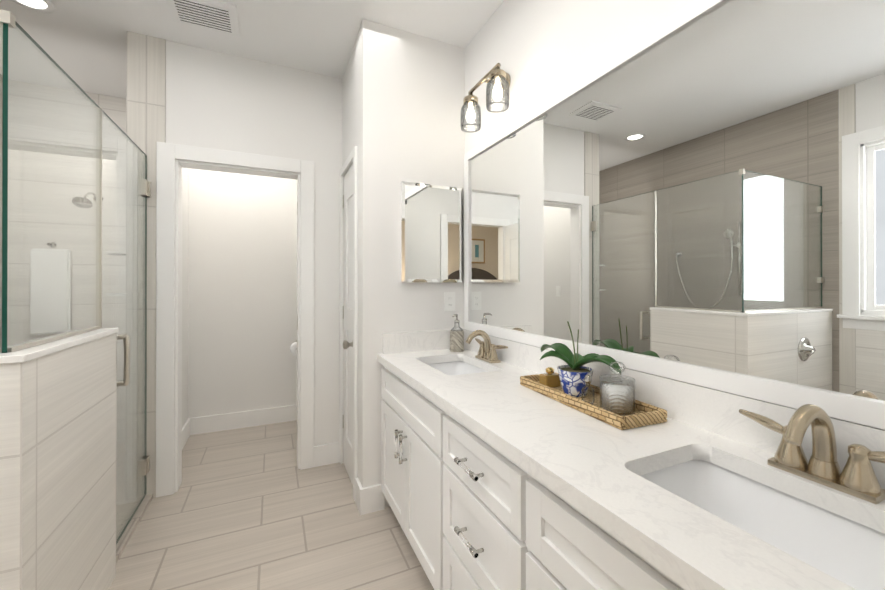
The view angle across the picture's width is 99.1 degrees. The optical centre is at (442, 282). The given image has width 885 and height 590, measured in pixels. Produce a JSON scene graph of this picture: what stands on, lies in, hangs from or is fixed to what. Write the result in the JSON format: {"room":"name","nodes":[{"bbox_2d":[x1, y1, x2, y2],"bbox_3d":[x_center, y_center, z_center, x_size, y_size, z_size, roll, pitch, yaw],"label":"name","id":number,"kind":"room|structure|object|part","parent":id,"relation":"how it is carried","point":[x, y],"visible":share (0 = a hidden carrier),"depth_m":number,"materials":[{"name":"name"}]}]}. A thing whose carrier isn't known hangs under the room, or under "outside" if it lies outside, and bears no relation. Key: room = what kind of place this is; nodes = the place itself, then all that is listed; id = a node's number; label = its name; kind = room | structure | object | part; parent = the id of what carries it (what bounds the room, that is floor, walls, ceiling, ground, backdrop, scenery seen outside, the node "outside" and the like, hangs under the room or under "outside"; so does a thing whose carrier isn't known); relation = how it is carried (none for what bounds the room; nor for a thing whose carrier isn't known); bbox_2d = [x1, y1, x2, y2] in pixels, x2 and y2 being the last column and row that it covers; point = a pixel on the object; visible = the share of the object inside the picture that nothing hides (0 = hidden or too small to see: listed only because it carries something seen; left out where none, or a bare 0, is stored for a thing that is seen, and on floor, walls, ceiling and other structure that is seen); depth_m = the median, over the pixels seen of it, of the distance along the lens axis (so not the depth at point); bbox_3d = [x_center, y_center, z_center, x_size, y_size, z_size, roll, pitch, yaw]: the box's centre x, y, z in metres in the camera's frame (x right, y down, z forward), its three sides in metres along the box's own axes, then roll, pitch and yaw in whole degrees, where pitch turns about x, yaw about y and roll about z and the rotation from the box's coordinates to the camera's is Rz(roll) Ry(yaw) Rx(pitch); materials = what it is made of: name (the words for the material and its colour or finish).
{"room":"bathroom","nodes":[
{"label":"bathroom","id":0,"kind":"room"},
{"bbox_2d":[182,167,188,427],"bbox_3d":[-2.012,-0.090,2.747,0.123,2.746,0.890,0,0,-24],"label":"wall","id":1,"kind":"structure","parent":0,"point":[185,244],"depth_m":3.06,"materials":[{"name":"paint"}]},
{"bbox_2d":[182,418,190,448],"bbox_3d":[-1.946,1.213,2.767,0.015,0.140,0.840,0,0,-24],"label":"baseboard","id":2,"kind":"structure","parent":1,"relation":"attached to","point":[186,430],"depth_m":3.03,"materials":[{"name":"white wood"}]},
{"bbox_3d":[-2.044,-0.090,2.655,0.010,2.745,1.009,0,0,-24],"label":"wall tile","id":3,"kind":"structure","parent":1,"relation":"attached to","visible":0},
{"bbox_2d":[106,251,125,295],"bbox_3d":[-1.927,-0.049,2.264,0.100,0.260,0.140,0,0,-24],"label":"ledges","id":4,"kind":"object","parent":3,"relation":"attached to","point":[111,294],"depth_m":2.20,"materials":[{"name":"tile"}]},
{"bbox_2d":[188,168,296,417],"bbox_3d":[-2.235,-0.089,3.200,2.300,2.746,0.120,0,0,-24],"label":"wall","id":5,"kind":"structure","parent":0,"point":[242,328],"depth_m":3.34,"materials":[{"name":"paint"}]},
{"bbox_2d":[7,79,125,443],"bbox_3d":[-2.697,-0.089,2.919,0.964,2.745,0.010,0,0,-24],"label":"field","id":6,"kind":"object","parent":5,"relation":"attached to","point":[113,108],"visible":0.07,"depth_m":2.85,"materials":[{"name":"beige tile"}]},
{"bbox_2d":[72,192,102,207],"bbox_3d":[-2.605,-0.604,2.784,0.108,0.146,0.315,0,0,-24],"label":"shower head","id":7,"kind":"object","parent":6,"relation":"attached to","point":[76,199],"depth_m":2.69},
{"bbox_2d":[191,405,296,434],"bbox_3d":[-1.701,1.215,3.363,0.951,0.140,0.016,0,0,-24],"label":"baseboard","id":8,"kind":"structure","parent":5,"relation":"attached to","point":[228,421],"depth_m":3.33,"materials":[{"name":"white"}]},
{"bbox_2d":[0,0,503,97],"bbox_3d":[-1.055,-1.507,1.548,3.087,0.080,4.110,0,0,-24],"label":"ceiling","id":9,"kind":"structure","parent":0,"point":[82,44],"depth_m":2.20,"materials":[{"name":"paint"}]},
{"bbox_2d":[11,0,54,12],"bbox_3d":[-2.141,-1.461,1.952,0.190,0.008,0.190,0,0,-24],"label":"recessed light","id":10,"kind":"object","parent":9,"relation":"in","point":[44,6],"visible":1,"depth_m":1.99,"materials":[{"name":"white"}]},
{"bbox_2d":[165,0,239,36],"bbox_3d":[-1.295,-1.456,2.048,0.330,0.017,0.270,0,0,-24],"label":"ceiling vent","id":11,"kind":"object","parent":9,"relation":"in","point":[217,16],"visible":1,"depth_m":2.04,"materials":[{"name":"white metal"}]},
{"bbox_2d":[166,40,341,492],"bbox_3d":[-1.011,-0.090,2.644,1.862,2.746,0.120,0,0,-24],"label":"wall","id":12,"kind":"structure","parent":0,"point":[221,100],"depth_m":2.56,"materials":[{"name":"paint"}]},
{"bbox_2d":[125,31,165,500],"bbox_3d":[-1.757,-0.091,2.236,0.187,2.745,0.010,0,0,-24],"label":"wall tile strip","id":13,"kind":"object","parent":12,"relation":"attached to","point":[146,96],"visible":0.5,"depth_m":2.23,"materials":[{"name":"beige tile"}]},
{"bbox_2d":[156,142,313,497],"bbox_3d":[-1.313,0.222,2.507,0.950,2.120,0.160,0,0,-24],"label":"door frame","id":14,"kind":"structure","parent":12,"relation":"attached to","point":[168,317],"depth_m":2.33,"materials":[{"name":"white wood"}]},
{"bbox_2d":[314,445,319,458],"bbox_3d":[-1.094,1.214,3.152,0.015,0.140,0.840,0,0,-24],"label":"baseboard","id":15,"kind":"structure","parent":12,"relation":"attached to","point":[316,448],"depth_m":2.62,"materials":[{"name":"white wood"}]},
{"bbox_2d":[109,420,433,589],"bbox_3d":[-1.055,1.309,1.540,3.087,0.060,4.110,0,0,-24],"label":"floor","id":16,"kind":"structure","parent":0,"point":[251,508],"depth_m":1.94,"materials":[{"name":"tile"}]},
{"bbox_2d":[0,328,117,589],"bbox_3d":[-1.790,0.738,1.106,1.125,1.080,0.693,0,0,-24],"label":"wall","id":17,"kind":"structure","parent":16,"relation":"on","point":[58,420],"depth_m":1.21,"materials":[{"name":"tile"}]},
{"bbox_3d":[-1.790,0.208,1.107,1.125,0.020,0.693,0,0,-24],"label":"shower half wall cap","id":18,"kind":"part","parent":17,"relation":"part of","materials":[{"name":"white stone"}]},
{"bbox_2d":[0,9,150,544],"bbox_3d":[-1.928,0.247,1.438,1.147,2.004,1.302,0,0,-24],"label":"glass","id":19,"kind":"object","parent":17,"relation":"on","point":[7,19],"visible":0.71,"depth_m":1.49,"materials":[{"name":"teal"}]},
{"bbox_3d":[-1.707,-0.278,0.838,1.052,0.950,0.010,0,0,-24],"label":"glass","id":20,"kind":"part","parent":19,"relation":"part of","materials":[{"name":"teal"}]},
{"bbox_3d":[-1.466,0.355,1.708,0.082,0.236,0.022,0,0,-24],"label":"door handle mount","id":21,"kind":"part","parent":19,"relation":"part of","materials":[{"name":"silver metal"}]},
{"bbox_3d":[-1.616,0.251,1.927,0.010,2.000,0.655,0,0,-24],"label":"glass door","id":22,"kind":"part","parent":19,"relation":"part of","materials":[{"name":"teal"}]},
{"bbox_2d":[116,443,135,531],"bbox_3d":[-2.207,1.274,1.903,1.023,0.012,2.239,0,0,-24],"label":"shower floor","id":23,"kind":"structure","parent":16,"relation":"on","point":[124,479],"depth_m":2.37,"materials":[{"name":"tile"}]},
{"bbox_2d":[116,494,152,562],"bbox_3d":[-1.617,1.270,1.926,0.070,0.022,0.663,0,0,-24],"label":"shower curb","id":24,"kind":"object","parent":16,"relation":"on","point":[123,541],"depth_m":1.96,"materials":[{"name":"tile"}]},
{"bbox_2d":[377,349,884,589],"bbox_3d":[0.326,0.861,1.242,0.574,0.835,2.180,0,0,-24],"label":"bathroom vanity","id":25,"kind":"object","parent":16,"relation":"on","point":[496,476],"depth_m":0.84,"materials":[{"name":"painted wood"},{"name":"chrome"},{"name":"quartz"}]},
{"bbox_2d":[450,314,463,351],"bbox_3d":[0.085,0.296,2.222,0.085,0.220,0.084,0,0,-24],"label":"soap dispenser","id":26,"kind":"object","parent":25,"relation":"on","point":[456,340],"visible":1,"depth_m":2.19,"materials":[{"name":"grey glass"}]},
{"bbox_2d":[466,330,507,363],"bbox_3d":[0.189,0.325,1.940,0.157,0.159,0.316,0,0,-24],"label":"faucet","id":27,"kind":"object","parent":25,"relation":"on","point":[487,352],"visible":1,"depth_m":1.93,"materials":[{"name":"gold metal"}]},
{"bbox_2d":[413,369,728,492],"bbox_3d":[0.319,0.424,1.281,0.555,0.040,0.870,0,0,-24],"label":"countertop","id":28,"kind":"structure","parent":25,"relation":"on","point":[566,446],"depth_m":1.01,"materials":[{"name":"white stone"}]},
{"bbox_2d":[520,372,666,429],"bbox_3d":[0.476,0.386,1.285,0.175,0.034,0.500,0,0,-21],"label":"woven tray","id":29,"kind":"object","parent":28,"relation":"on","point":[645,414],"visible":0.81,"depth_m":1.14,"materials":[{"name":"beige wicker"}]},
{"bbox_2d":[539,367,559,387],"bbox_3d":[0.406,0.357,1.424,0.070,0.071,0.047,0,0,-24],"label":"amber perfume","id":30,"kind":"object","parent":29,"relation":"on","point":[549,378],"visible":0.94,"depth_m":1.41,"materials":[{"name":"clear glass"}]},
{"bbox_2d":[540,321,620,396],"bbox_3d":[0.469,0.265,1.318,0.319,0.254,0.132,0,0,41],"label":"orchid","id":31,"kind":"object","parent":29,"relation":"on","point":[573,372],"visible":0.98,"depth_m":1.30,"materials":[{"name":"green plant"}]},
{"bbox_2d":[581,374,594,403],"bbox_3d":[0.470,0.345,1.218,0.040,0.094,0.040,0,0,-24],"label":"perfume bottle","id":32,"kind":"object","parent":29,"relation":"on","point":[587,379],"visible":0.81,"depth_m":1.22,"materials":[{"name":"clear glass"}]},
{"bbox_2d":[599,361,634,415],"bbox_3d":[0.533,0.317,1.152,0.100,0.150,0.100,0,0,-24],"label":"candle jar","id":33,"kind":"object","parent":29,"relation":"on","point":[616,397],"visible":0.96,"depth_m":1.12,"materials":[{"name":"clear glass"}]},
{"bbox_2d":[739,404,884,503],"bbox_3d":[0.729,0.322,0.746,0.157,0.159,0.316,0,0,-24],"label":"faucet","id":34,"kind":"object","parent":25,"relation":"on","point":[857,477],"visible":1,"depth_m":0.74,"materials":[{"name":"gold metal"}]},
{"bbox_2d":[342,32,358,478],"bbox_3d":[-0.556,-0.091,2.469,0.100,2.746,0.573,0,0,-24],"label":"wall","id":35,"kind":"structure","parent":0,"point":[350,109],"depth_m":2.40,"materials":[{"name":"paint"}]},
{"bbox_2d":[343,164,352,484],"bbox_3d":[-0.625,0.265,2.460,0.104,2.018,0.451,0,0,-24],"label":"closet door","id":36,"kind":"structure","parent":35,"relation":"in","point":[348,319],"depth_m":2.52,"materials":[{"name":"white wood"}]},
{"bbox_3d":[-0.702,0.208,2.664,0.005,1.640,0.016,0,0,-24],"label":"linen door hinge","id":37,"kind":"part","parent":36,"relation":"part of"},
{"bbox_3d":[-0.574,0.382,2.303,0.069,0.066,0.066,0,0,-24],"label":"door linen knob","id":38,"kind":"part","parent":36,"relation":"part of","materials":[{"name":"silver metal"}]},
{"bbox_2d":[339,146,357,500],"bbox_3d":[-0.618,0.242,2.455,0.020,2.080,0.542,0,0,-24],"label":"door frame","id":39,"kind":"structure","parent":35,"relation":"attached to","point":[353,157],"depth_m":2.23,"materials":[{"name":"white wood"}]},
{"bbox_2d":[359,19,464,507],"bbox_3d":[-0.173,-0.091,2.273,0.638,2.746,0.100,0,0,-24],"label":"wall","id":40,"kind":"structure","parent":0,"point":[411,91],"depth_m":2.17,"materials":[{"name":"paint"}]},
{"bbox_2d":[383,329,464,352],"bbox_3d":[-0.105,0.349,2.233,0.505,0.115,0.020,0,0,-24],"label":"backsplash","id":41,"kind":"structure","parent":40,"relation":"attached to","point":[421,341],"depth_m":2.20,"materials":[{"name":"white stone"}]},
{"bbox_2d":[401,181,462,281],"bbox_3d":[-0.058,-0.288,2.252,0.397,0.580,0.031,0,0,-24],"label":"medicine cabinet","id":42,"kind":"object","parent":40,"relation":"attached to","point":[431,233],"visible":0.93,"depth_m":2.23,"materials":[{"name":"white metal"}]},
{"bbox_2d":[444,292,454,310],"bbox_3d":[0.045,0.119,2.311,0.072,0.115,0.008,0,0,-24],"label":"outlet","id":43,"kind":"object","parent":40,"relation":"attached to","point":[449,301],"visible":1,"depth_m":2.31,"materials":[{"name":"white plastic"}]},
{"bbox_2d":[465,0,692,152],"bbox_3d":[0.505,-0.093,1.695,0.120,2.746,3.100,0,0,-24],"label":"wall","id":44,"kind":"structure","parent":0,"point":[539,51],"depth_m":1.68,"materials":[{"name":"paint"}]},
{"bbox_2d":[461,63,510,132],"bbox_3d":[0.238,-0.953,1.922,0.180,0.256,0.375,0,0,-24],"label":"sconce","id":45,"kind":"object","parent":44,"relation":"attached to","point":[499,78],"visible":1,"depth_m":1.84,"materials":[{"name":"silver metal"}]},
{"bbox_2d":[464,0,884,429],"bbox_3d":[0.579,-0.251,1.356,0.022,1.076,2.115,0,0,-24],"label":"vanity mirror","id":46,"kind":"object","parent":44,"relation":"attached to","point":[693,192],"visible":0.94,"depth_m":1.02,"materials":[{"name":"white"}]},
{"bbox_2d":[465,330,884,489],"bbox_3d":[0.578,0.346,1.357,0.020,0.115,2.180,0,0,-24],"label":"backsplash","id":47,"kind":"structure","parent":44,"relation":"attached to","point":[717,411],"depth_m":1.01,"materials":[{"name":"white stone"}]},
{"bbox_3d":[-2.382,-0.095,0.879,0.120,2.746,3.990,0,0,-24],"label":"wall","id":48,"kind":"structure","parent":0,"visible":0},
{"bbox_2d":[0,74,2,347],"bbox_3d":[-2.647,-0.093,1.625,0.010,2.745,2.410,0,0,-24],"label":"glass panel","id":49,"kind":"object","parent":48,"relation":"attached to","point":[1,92],"depth_m":2.66,"materials":[{"name":"glass"}]},
{"bbox_3d":[-1.033,-0.089,3.189,0.120,2.746,0.890,0,0,-24],"label":"wall","id":50,"kind":"structure","parent":0,"visible":0},
{"bbox_2d":[290,340,296,356],"bbox_3d":[-1.216,0.533,3.238,0.170,0.185,0.174,0,0,-24],"label":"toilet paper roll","id":51,"kind":"object","parent":50,"relation":"attached to","point":[293,346],"visible":0.29,"depth_m":3.15,"materials":[{"name":"white paper"}]},
{"bbox_3d":[-2.894,-0.277,2.791,0.039,0.040,0.062,0,0,-24],"label":"towel hook","id":52,"kind":"object","parent":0,"visible":0},
{"bbox_2d":[30,248,70,334],"bbox_3d":[-2.894,0.068,2.790,0.220,0.630,0.038,0,0,-24],"label":"hanging towel","id":53,"kind":"object","parent":52,"relation":"hanging from","point":[42,275],"depth_m":2.77,"materials":[{"name":"white fabric"}]}
]}

